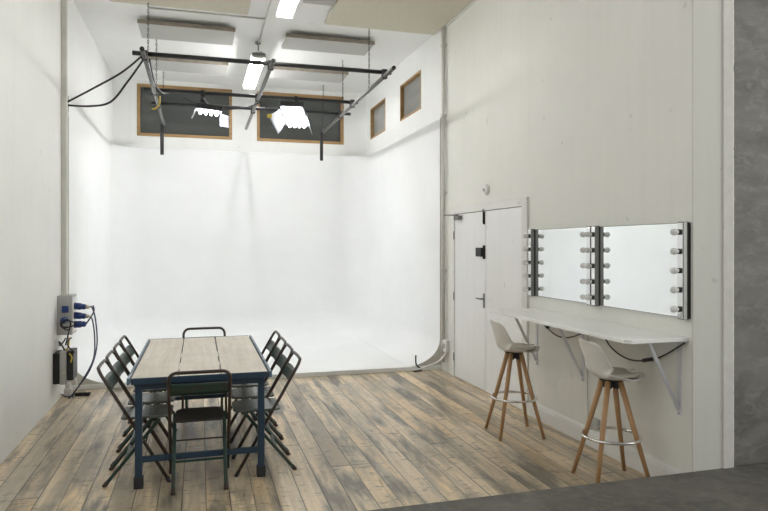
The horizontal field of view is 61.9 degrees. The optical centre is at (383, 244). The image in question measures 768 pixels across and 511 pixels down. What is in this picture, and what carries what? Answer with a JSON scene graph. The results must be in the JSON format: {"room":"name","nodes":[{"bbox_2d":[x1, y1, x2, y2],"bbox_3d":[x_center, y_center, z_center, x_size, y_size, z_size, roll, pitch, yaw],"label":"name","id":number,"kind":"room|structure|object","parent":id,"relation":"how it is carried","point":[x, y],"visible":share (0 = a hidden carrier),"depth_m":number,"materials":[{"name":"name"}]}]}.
{"room":"photo studio","nodes":[
{"label":"photo studio","id":0,"kind":"room"},
{"bbox_2d":[0,0,112,463],"bbox_3d":[-3.661,-0.620,7.014,0.300,4.500,8.690,0,0,-16],"label":"wall","id":1,"kind":"structure","parent":0,"point":[30,30],"depth_m":5.71,"materials":[{"name":"white paint"}]},
{"bbox_2d":[54,339,58,349],"bbox_3d":[-3.361,1.020,6.575,0.034,0.100,0.100,0,0,-16],"label":"socket plate","id":2,"kind":"object","parent":1,"relation":"attached to","point":[56,341],"visible":1,"depth_m":6.53,"materials":[{"name":"white plastic"}]},
{"bbox_2d":[53,348,76,384],"bbox_3d":[-3.287,1.248,6.599,0.188,0.335,0.256,0,0,-16],"label":"pack","id":3,"kind":"object","parent":1,"relation":"attached to","point":[64,371],"visible":0.88,"depth_m":6.49,"materials":[{"name":"black plastic"}]},
{"bbox_2d":[53,350,61,383],"bbox_3d":[-3.349,1.255,6.589,0.064,0.310,0.240,0,0,-16],"label":"box","id":4,"kind":"object","parent":3,"relation":"in","point":[57,356],"depth_m":6.47,"materials":[{"name":"black plastic"}]},
{"bbox_2d":[59,338,65,350],"bbox_3d":[-3.340,1.032,6.641,0.066,0.114,0.194,0,0,-23],"label":"cable","id":5,"kind":"object","parent":3,"relation":"on","point":[60,343],"visible":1,"depth_m":6.58,"materials":[{"name":"black rubber"}]},
{"bbox_2d":[67,337,74,353],"bbox_3d":[-3.248,1.046,6.617,0.066,0.149,0.283,0,0,-31],"label":"cable","id":6,"kind":"object","parent":3,"relation":"attached to","point":[71,337],"visible":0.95,"depth_m":6.53,"materials":[{"name":"black rubber"}]},
{"bbox_2d":[67,348,76,379],"bbox_3d":[-3.229,1.230,6.629,0.060,0.300,0.230,0,0,-16],"label":"box","id":7,"kind":"object","parent":3,"relation":"in","point":[71,367],"depth_m":6.53,"materials":[{"name":"black plastic"}]},
{"bbox_2d":[61,0,68,294],"bbox_3d":[-3.439,-1.164,6.896,0.062,3.408,0.070,0,0,-16],"label":"conduit","id":8,"kind":"object","parent":1,"relation":"attached to","point":[64,3],"visible":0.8,"depth_m":6.87,"materials":[{"name":"grey metal"}]},
{"bbox_2d":[57,294,76,334],"bbox_3d":[-3.357,0.735,6.790,0.160,0.410,0.310,0,0,-16],"label":"box","id":9,"kind":"object","parent":1,"relation":"attached to","point":[66,303],"visible":0.88,"depth_m":6.68,"materials":[{"name":"grey plastic"}]},
{"bbox_2d":[62,306,68,312],"bbox_3d":[-3.322,0.670,6.670,0.064,0.070,0.020,0,0,-16],"label":"socket","id":10,"kind":"object","parent":9,"relation":"attached to","point":[65,309],"depth_m":6.66,"materials":[{"name":"blue plastic"}]},
{"bbox_2d":[60,317,75,344],"bbox_3d":[-3.247,0.891,6.559,0.154,0.282,0.196,0,0,-16],"label":"plug","id":11,"kind":"object","parent":9,"relation":"attached to","point":[63,320],"visible":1,"depth_m":6.55,"materials":[{"name":"blue plastic"}]},
{"bbox_2d":[68,312,95,398],"bbox_3d":[-3.171,1.150,6.739,0.241,0.872,0.283,0,0,-16],"label":"power cable","id":12,"kind":"object","parent":9,"relation":"attached to","point":[79,315],"visible":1,"depth_m":6.80,"materials":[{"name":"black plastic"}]},
{"bbox_2d":[72,303,97,397],"bbox_3d":[-3.151,1.098,6.764,0.236,0.968,0.246,0,0,-16],"label":"power cable","id":13,"kind":"object","parent":9,"relation":"attached to","point":[78,306],"visible":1,"depth_m":6.80,"materials":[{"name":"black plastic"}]},
{"bbox_2d":[75,305,94,327],"bbox_3d":[-3.191,0.762,6.843,0.188,0.238,0.072,0,0,-16],"label":"plug","id":14,"kind":"object","parent":9,"relation":"attached to","point":[79,324],"visible":1,"depth_m":6.82,"materials":[{"name":"blue plastic"}]},
{"bbox_2d":[113,77,365,155],"bbox_3d":[-2.530,-0.620,11.708,4.480,4.500,0.300,0,0,-16],"label":"wall","id":15,"kind":"structure","parent":0,"point":[125,104],"depth_m":11.53,"materials":[{"name":"white paint"}]},
{"bbox_2d":[137,83,231,139],"bbox_3d":[-3.512,-2.340,11.324,1.601,0.900,0.132,0,0,-16],"label":"window","id":16,"kind":"structure","parent":15,"relation":"in","point":[178,120],"depth_m":11.29,"materials":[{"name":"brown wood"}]},
{"bbox_2d":[257,91,343,144],"bbox_3d":[-1.550,-2.340,11.891,1.609,0.900,0.132,0,0,-16],"label":"window","id":17,"kind":"structure","parent":15,"relation":"in","point":[266,131],"depth_m":11.90,"materials":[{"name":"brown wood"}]},
{"bbox_2d":[73,0,431,93],"bbox_3d":[-1.357,-2.945,7.680,5.097,0.150,8.690,0,0,-16],"label":"ceiling","id":18,"kind":"structure","parent":0,"point":[113,27],"depth_m":9.07,"materials":[{"name":"paint"}]},
{"bbox_2d":[110,0,250,14],"bbox_3d":[-2.180,-2.836,6.792,1.563,0.068,1.660,0,0,-16],"label":"acoustic panel","id":19,"kind":"object","parent":18,"relation":"attached to","point":[225,6],"visible":1,"depth_m":7.46,"materials":[{"name":"beige fabric"}]},
{"bbox_2d":[137,19,234,45],"bbox_3d":[-2.588,-2.820,8.439,1.195,0.100,0.608,0,0,-16],"label":"acoustic panel","id":20,"kind":"object","parent":18,"relation":"attached to","point":[162,30],"depth_m":8.34,"materials":[{"name":"grey fabric"}]},
{"bbox_2d":[148,56,227,74],"bbox_3d":[-3.047,-2.820,10.003,1.172,0.100,0.588,0,0,-16],"label":"acoustic panel","id":21,"kind":"object","parent":18,"relation":"attached to","point":[163,64],"depth_m":9.88,"materials":[{"name":"grey fabric"}]},
{"bbox_2d":[148,7,264,19],"bbox_3d":[-2.174,-2.858,7.907,1.385,0.020,0.020,0,0,-16],"label":"conduit","id":22,"kind":"object","parent":18,"relation":"attached to","point":[148,7],"visible":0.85,"depth_m":7.89,"materials":[{"name":"grey metal"}]},
{"bbox_2d":[243,41,265,89],"bbox_3d":[-1.997,-2.736,9.790,0.200,0.268,1.880,0,0,-16],"label":"striplight","id":23,"kind":"object","parent":18,"relation":"hanging from","point":[253,71],"visible":1,"depth_m":9.66,"materials":[{"name":"white plastic"}]},
{"bbox_2d":[132,3,395,160],"bbox_3d":[-1.787,-2.188,9.047,3.066,1.356,4.429,0,0,-16],"label":"grid","id":24,"kind":"object","parent":18,"relation":"hanging from","point":[144,53],"visible":0.97,"depth_m":8.53,"materials":[{"name":"black metal"}]},
{"bbox_2d":[68,56,141,101],"bbox_3d":[-3.026,-1.784,6.889,0.862,0.508,0.056,0,0,4],"label":"power cable","id":25,"kind":"object","parent":24,"relation":"hanging from","point":[140,57],"visible":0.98,"depth_m":6.87,"materials":[{"name":"black rubber"}]},
{"bbox_2d":[68,60,142,106],"bbox_3d":[-3.033,-1.760,6.939,0.849,0.532,0.064,0,0,-1],"label":"power cable","id":26,"kind":"object","parent":24,"relation":"hanging from","point":[141,62],"visible":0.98,"depth_m":6.93,"materials":[{"name":"black rubber"}]},
{"bbox_2d":[152,96,160,109],"bbox_3d":[-3.023,-1.885,8.493,0.115,0.192,0.030,0,0,-22],"label":"cable","id":27,"kind":"object","parent":24,"relation":"hanging from","point":[158,105],"visible":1,"depth_m":8.49,"materials":[{"name":"plastic"}]},
{"bbox_2d":[149,58,167,93],"bbox_3d":[-2.726,-1.948,7.757,0.031,0.182,1.591,0,0,-12],"label":"cable","id":28,"kind":"object","parent":24,"relation":"attached to","point":[149,58],"visible":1,"depth_m":7.25,"materials":[{"name":"black rubber"}]},
{"bbox_2d":[191,90,228,127],"bbox_3d":[-2.428,-1.889,8.964,0.518,0.430,0.616,0,0,-16],"label":"light","id":29,"kind":"object","parent":24,"relation":"hanging from","point":[205,107],"visible":1,"depth_m":8.71,"materials":[{"name":"white"}]},
{"bbox_2d":[183,97,259,109],"bbox_3d":[-2.224,-1.935,8.808,1.028,0.126,0.103,0,0,-18],"label":"cable","id":30,"kind":"object","parent":24,"relation":"attached to","point":[183,97],"visible":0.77,"depth_m":8.87,"materials":[{"name":"black rubber"}]},
{"bbox_2d":[265,102,271,117],"bbox_3d":[-1.615,-1.890,8.954,0.102,0.221,0.040,0,0,-16],"label":"plug","id":31,"kind":"object","parent":24,"relation":"hanging from","point":[268,114],"visible":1,"depth_m":8.94,"materials":[{"name":"plastic"}]},
{"bbox_2d":[270,96,312,134],"bbox_3d":[-1.331,-1.854,9.280,0.587,0.500,0.558,0,0,3],"label":"light","id":32,"kind":"object","parent":24,"relation":"hanging from","point":[294,113],"visible":1,"depth_m":9.18,"materials":[{"name":"white"}]},
{"bbox_2d":[258,0,271,42],"bbox_3d":[-0.999,-2.858,6.373,0.022,0.022,5.600,0,0,-16],"label":"conduit","id":33,"kind":"object","parent":18,"relation":"attached to","point":[270,0],"visible":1,"depth_m":8.14,"materials":[{"name":"grey metal"}]},
{"bbox_2d":[275,0,298,19],"bbox_3d":[-0.888,-2.736,6.457,0.200,0.268,1.900,0,0,-16],"label":"striplight","id":34,"kind":"object","parent":18,"relation":"hanging from","point":[286,9],"visible":1,"depth_m":7.13,"materials":[{"name":"white"}]},
{"bbox_2d":[269,66,347,82],"bbox_3d":[-1.242,-2.820,10.509,1.222,0.100,0.558,0,0,-16],"label":"acoustic panel","id":35,"kind":"object","parent":18,"relation":"attached to","point":[279,72],"depth_m":10.40,"materials":[{"name":"grey fabric"}]},
{"bbox_2d":[303,0,335,5],"bbox_3d":[-0.690,-2.830,7.161,0.362,0.080,0.558,0,0,-16],"label":"acoustic panel","id":36,"kind":"object","parent":18,"relation":"attached to","point":[318,2],"depth_m":7.36,"materials":[{"name":"grey fabric"}]},
{"bbox_2d":[282,33,374,55],"bbox_3d":[-0.789,-2.820,8.944,1.222,0.100,0.538,0,0,-16],"label":"acoustic panel","id":37,"kind":"object","parent":18,"relation":"attached to","point":[291,41],"depth_m":8.84,"materials":[{"name":"grey fabric"}]},
{"bbox_2d":[324,0,472,34],"bbox_3d":[0.210,-2.836,7.467,1.490,0.068,1.830,0,0,-16],"label":"acoustic panel","id":38,"kind":"object","parent":18,"relation":"attached to","point":[410,16],"visible":1,"depth_m":7.78,"materials":[{"name":"beige fabric"}]},
{"bbox_2d":[68,96,441,389],"bbox_3d":[-1.941,-0.026,9.669,4.479,3.312,3.940,0,0,-16],"label":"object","id":39,"kind":"structure","parent":0,"point":[338,256],"depth_m":11.14,"materials":[{"name":"white paint"}]},
{"bbox_2d":[0,369,645,510],"bbox_3d":[-1.357,1.730,7.680,5.097,0.200,8.690,0,0,-16],"label":"floor","id":40,"kind":"structure","parent":0,"point":[368,441],"depth_m":4.91,"materials":[{"name":"brown wood"}]},
{"bbox_2d":[64,378,77,395],"bbox_3d":[-3.374,1.523,6.894,0.135,0.213,0.060,0,0,-16],"label":"white adaptor","id":41,"kind":"object","parent":40,"relation":"on","point":[68,390],"visible":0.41,"depth_m":6.87,"materials":[{"name":"plastic"}]},
{"bbox_2d":[75,392,90,395],"bbox_3d":[-3.261,1.611,6.927,0.150,0.037,0.056,0,0,-8],"label":"power strip","id":42,"kind":"object","parent":40,"relation":"on","point":[76,393],"visible":0.98,"depth_m":6.90,"materials":[{"name":"black plastic"}]},
{"bbox_2d":[97,359,173,487],"bbox_3d":[-1.749,1.229,4.527,0.490,0.821,0.420,0,0,-16],"label":"folding chair","id":43,"kind":"object","parent":40,"relation":"on","point":[111,379],"visible":0.9,"depth_m":4.46,"materials":[{"name":"green paint"}]},
{"bbox_2d":[105,350,174,465],"bbox_3d":[-1.864,1.229,4.926,0.490,0.821,0.420,0,0,-16],"label":"folding chair","id":44,"kind":"object","parent":40,"relation":"on","point":[155,398],"visible":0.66,"depth_m":4.94,"materials":[{"name":"green paint"}]},
{"bbox_2d":[113,342,176,447],"bbox_3d":[-1.984,1.229,5.339,0.490,0.821,0.420,0,0,-16],"label":"folding chair","id":45,"kind":"object","parent":40,"relation":"on","point":[125,357],"visible":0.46,"depth_m":5.34,"materials":[{"name":"green paint"}]},
{"bbox_2d":[119,335,178,432],"bbox_3d":[-2.100,1.229,5.743,0.490,0.821,0.420,0,0,-16],"label":"folding chair","id":46,"kind":"object","parent":40,"relation":"on","point":[130,349],"visible":0.31,"depth_m":5.81,"materials":[{"name":"green paint"}]},
{"bbox_2d":[127,335,271,489],"bbox_3d":[-1.499,1.256,5.245,0.950,0.747,1.870,0,0,-16],"label":"work table","id":47,"kind":"object","parent":40,"relation":"on","point":[241,356],"visible":0.86,"depth_m":4.55,"materials":[{"name":"brown wood"}]},
{"bbox_2d":[167,369,231,494],"bbox_3d":[-1.268,1.229,4.404,0.420,0.821,0.490,0,0,-16],"label":"folding chair","id":48,"kind":"object","parent":40,"relation":"on","point":[197,414],"visible":1,"depth_m":4.32,"materials":[{"name":"green paint"}]},
{"bbox_2d":[181,327,227,418],"bbox_3d":[-1.728,1.229,6.158,0.420,0.821,0.490,0,0,-16],"label":"folding chair","id":49,"kind":"object","parent":40,"relation":"on","point":[193,328],"visible":0.26,"depth_m":6.30,"materials":[{"name":"green paint"}]},
{"bbox_2d":[227,330,280,422],"bbox_3d":[-1.220,1.229,5.945,0.490,0.821,0.420,0,0,-16],"label":"folding chair","id":50,"kind":"object","parent":40,"relation":"on","point":[270,343],"visible":0.23,"depth_m":6.08,"materials":[{"name":"green paint"}]},
{"bbox_2d":[231,336,286,437],"bbox_3d":[-1.104,1.229,5.541,0.490,0.821,0.420,0,0,-16],"label":"folding chair","id":51,"kind":"object","parent":40,"relation":"on","point":[275,351],"visible":0.44,"depth_m":5.62,"materials":[{"name":"green paint"}]},
{"bbox_2d":[230,343,292,457],"bbox_3d":[-0.990,1.229,5.147,0.490,0.821,0.420,0,0,-16],"label":"folding chair","id":52,"kind":"object","parent":40,"relation":"on","point":[251,392],"visible":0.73,"depth_m":5.20,"materials":[{"name":"green paint"}]},
{"bbox_2d":[232,351,300,476],"bbox_3d":[-0.876,1.229,4.754,0.490,0.821,0.420,0,0,-16],"label":"folding chair","id":53,"kind":"object","parent":40,"relation":"on","point":[288,370],"visible":0.97,"depth_m":4.68,"materials":[{"name":"green paint"}]},
{"bbox_2d":[413,355,421,371],"bbox_3d":[0.437,1.529,8.233,0.100,0.198,0.129,0,0,14],"label":"lead","id":54,"kind":"object","parent":40,"relation":"on","point":[415,355],"visible":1,"depth_m":8.28,"materials":[{"name":"rubber"}]},
{"bbox_2d":[406,353,446,371],"bbox_3d":[0.542,1.499,8.204,0.514,0.255,0.088,0,0,12],"label":"cable","id":55,"kind":"object","parent":40,"relation":"on","point":[442,357],"visible":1,"depth_m":8.21,"materials":[{"name":"plastic"}]},
{"bbox_2d":[484,319,545,441],"bbox_3d":[1.125,1.142,5.535,0.411,0.984,0.411,0,0,-9],"label":"bar stool","id":56,"kind":"object","parent":40,"relation":"on","point":[512,350],"visible":1,"depth_m":5.45,"materials":[{"name":"white plastic"}]},
{"bbox_2d":[512,343,535,349],"bbox_3d":[1.159,0.886,5.540,0.245,0.041,0.310,0,0,-9],"label":"seat cushion","id":57,"kind":"object","parent":56,"relation":"on","point":[522,346],"depth_m":5.47,"materials":[{"name":"beige fabric"}]},
{"bbox_2d":[571,338,649,482],"bbox_3d":[1.566,1.142,4.413,0.411,0.984,0.411,0,0,-6],"label":"bar stool","id":58,"kind":"object","parent":40,"relation":"on","point":[597,364],"visible":0.98,"depth_m":4.33,"materials":[{"name":"white plastic"}]},
{"bbox_2d":[611,367,639,377],"bbox_3d":[1.599,0.886,4.417,0.245,0.041,0.310,0,0,-6],"label":"seat cushion","id":59,"kind":"object","parent":58,"relation":"on","point":[617,371],"depth_m":4.32,"materials":[{"name":"beige fabric"}]},
{"bbox_2d":[366,0,703,472],"bbox_3d":[0.939,-0.620,8.344,0.317,4.500,8.690,0,0,-16],"label":"wall","id":60,"kind":"structure","parent":0,"point":[579,109],"depth_m":5.41,"materials":[{"name":"white paint"}]},
{"bbox_2d":[370,98,384,139],"bbox_3d":[-0.043,-2.237,11.428,0.156,0.565,0.980,0,0,-16],"label":"window","id":61,"kind":"structure","parent":60,"relation":"in","point":[377,113],"depth_m":11.56,"materials":[{"name":"brown wood"}]},
{"bbox_2d":[400,70,420,120],"bbox_3d":[0.464,-2.237,9.674,0.156,0.565,0.990,0,0,-16],"label":"window","id":62,"kind":"structure","parent":60,"relation":"in","point":[410,90],"depth_m":9.77,"materials":[{"name":"brown wood"}]},
{"bbox_2d":[440,27,446,362],"bbox_3d":[0.768,-0.675,8.247,0.065,4.370,0.064,0,0,-16],"label":"pipe","id":63,"kind":"object","parent":60,"relation":"attached to","point":[443,45],"visible":0.9,"depth_m":8.23,"materials":[{"name":"grey metal"}]},
{"bbox_2d":[443,339,448,352],"bbox_3d":[0.789,1.290,8.181,0.062,0.160,0.100,0,0,-16],"label":"box","id":64,"kind":"object","parent":60,"relation":"attached to","point":[445,341],"visible":1,"depth_m":8.14,"materials":[{"name":"white plastic"}]},
{"bbox_2d":[444,0,476,26],"bbox_3d":[1.383,-2.833,6.172,0.035,0.075,4.270,0,0,-16],"label":"trim","id":65,"kind":"structure","parent":60,"relation":"attached to","point":[470,4],"depth_m":7.73,"materials":[{"name":"white paint"}]},
{"bbox_2d":[443,209,485,390],"bbox_3d":[0.930,0.611,7.552,0.139,2.022,1.009,0,0,-16],"label":"door","id":66,"kind":"structure","parent":60,"relation":"in","point":[470,228],"depth_m":7.45,"materials":[{"name":"paint"}]},
{"bbox_2d":[482,185,488,194],"bbox_3d":[1.117,-0.610,7.068,0.050,0.116,0.116,0,0,-16],"label":"smoke detector","id":67,"kind":"object","parent":60,"relation":"attached to","point":[485,189],"visible":1,"depth_m":7.04,"materials":[{"name":"white plastic"}]},
{"bbox_2d":[455,206,520,408],"bbox_3d":[1.124,0.620,7.113,0.013,2.005,1.719,0,0,-16],"label":"door","id":68,"kind":"structure","parent":60,"relation":"in","point":[503,226],"depth_m":6.67,"materials":[{"name":"paint"}]},
{"bbox_2d":[451,197,528,411],"bbox_3d":[1.118,0.583,7.114,0.022,2.095,1.953,0,0,-16],"label":"trim","id":69,"kind":"structure","parent":60,"relation":"attached to","point":[523,202],"depth_m":6.41,"materials":[{"name":"paint"}]},
{"bbox_2d":[522,226,590,305],"bbox_3d":[1.501,0.166,5.589,0.132,0.636,1.009,0,0,-16],"label":"makeup mirror","id":70,"kind":"object","parent":60,"relation":"attached to","point":[557,258],"visible":0.8,"depth_m":5.63,"materials":[{"name":"silver metal"}]},
{"bbox_2d":[587,335,588,414],"bbox_3d":[1.660,1.065,5.208,0.010,0.831,0.055,0,0,6],"label":"wire","id":71,"kind":"object","parent":60,"relation":"attached to","point":[587,335],"visible":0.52,"depth_m":5.22,"materials":[{"name":"grey plastic"}]},
{"bbox_2d":[489,308,689,415],"bbox_3d":[1.479,0.865,5.049,0.475,0.530,2.000,0,0,-16],"label":"countertop","id":72,"kind":"structure","parent":60,"relation":"attached to","point":[624,334],"depth_m":4.60,"materials":[{"name":"white laminate"}]},
{"bbox_2d":[544,325,580,337],"bbox_3d":[1.558,0.714,5.490,0.036,0.178,0.927,0,0,-16],"label":"cable","id":73,"kind":"object","parent":72,"relation":"hanging from","point":[547,327],"visible":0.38,"depth_m":5.61,"materials":[{"name":"black rubber"}]},
{"bbox_2d":[605,339,684,361],"bbox_3d":[1.806,0.732,4.618,0.039,0.212,0.976,0,0,-16],"label":"cable","id":74,"kind":"object","parent":72,"relation":"hanging from","point":[649,359],"visible":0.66,"depth_m":4.47,"materials":[{"name":"black rubber"}]},
{"bbox_2d":[642,357,653,361],"bbox_3d":[1.851,0.796,4.454,0.030,0.059,0.134,0,0,-19],"label":"switch","id":75,"kind":"object","parent":74,"relation":"attached to","point":[649,359],"depth_m":4.46,"materials":[{"name":"black plastic"}]},
{"bbox_2d":[587,416,599,429],"bbox_3d":[1.681,1.427,5.139,0.036,0.085,0.140,0,0,-16],"label":"wall socket","id":76,"kind":"object","parent":60,"relation":"attached to","point":[595,422],"visible":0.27,"depth_m":5.09,"materials":[{"name":"grey plastic"}]},
{"bbox_2d":[527,399,685,476],"bbox_3d":[1.686,1.559,5.149,0.022,0.142,2.133,0,0,-16],"label":"baseboard","id":77,"kind":"structure","parent":60,"relation":"attached to","point":[556,420],"depth_m":4.99,"materials":[{"name":"paint"}]},
{"bbox_2d":[585,221,690,319],"bbox_3d":[1.784,0.166,4.612,0.132,0.636,1.014,0,0,-16],"label":"makeup mirror","id":78,"kind":"object","parent":60,"relation":"attached to","point":[646,267],"visible":1,"depth_m":4.56,"materials":[{"name":"silver metal"}]},
{"bbox_2d":[600,223,676,316],"bbox_3d":[1.830,0.166,4.625,0.004,0.618,0.900,0,0,-16],"label":"mirror glass","id":79,"kind":"object","parent":78,"relation":"attached to","point":[636,261],"depth_m":4.60,"materials":[{"name":"white"}]},
{"bbox_2d":[692,0,722,471],"bbox_3d":[2.106,-0.705,4.161,0.243,4.330,0.014,0,0,-16],"label":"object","id":80,"kind":"structure","parent":60,"relation":"attached to","point":[707,15],"depth_m":4.15,"materials":[{"name":"paint"}]},
{"bbox_2d":[368,463,767,510],"bbox_3d":[0.834,1.645,0.715,12.000,0.370,5.910,0,0,-16],"label":"floor","id":81,"kind":"structure","parent":0,"point":[739,488],"depth_m":3.70,"materials":[{"name":"grey concrete"}]},
{"bbox_2d":[733,0,767,466],"bbox_3d":[3.993,-0.920,4.870,3.623,5.100,0.280,0,0,-16],"label":"wall","id":82,"kind":"structure","parent":0,"point":[750,67],"depth_m":4.28,"materials":[{"name":"concrete"}]},
{"bbox_2d":[723,0,733,468],"bbox_3d":[2.257,-0.705,4.211,0.100,4.330,0.042,0,0,-16],"label":"trim","id":83,"kind":"structure","parent":82,"relation":"attached to","point":[728,5],"depth_m":4.19,"materials":[{"name":"white paint"}]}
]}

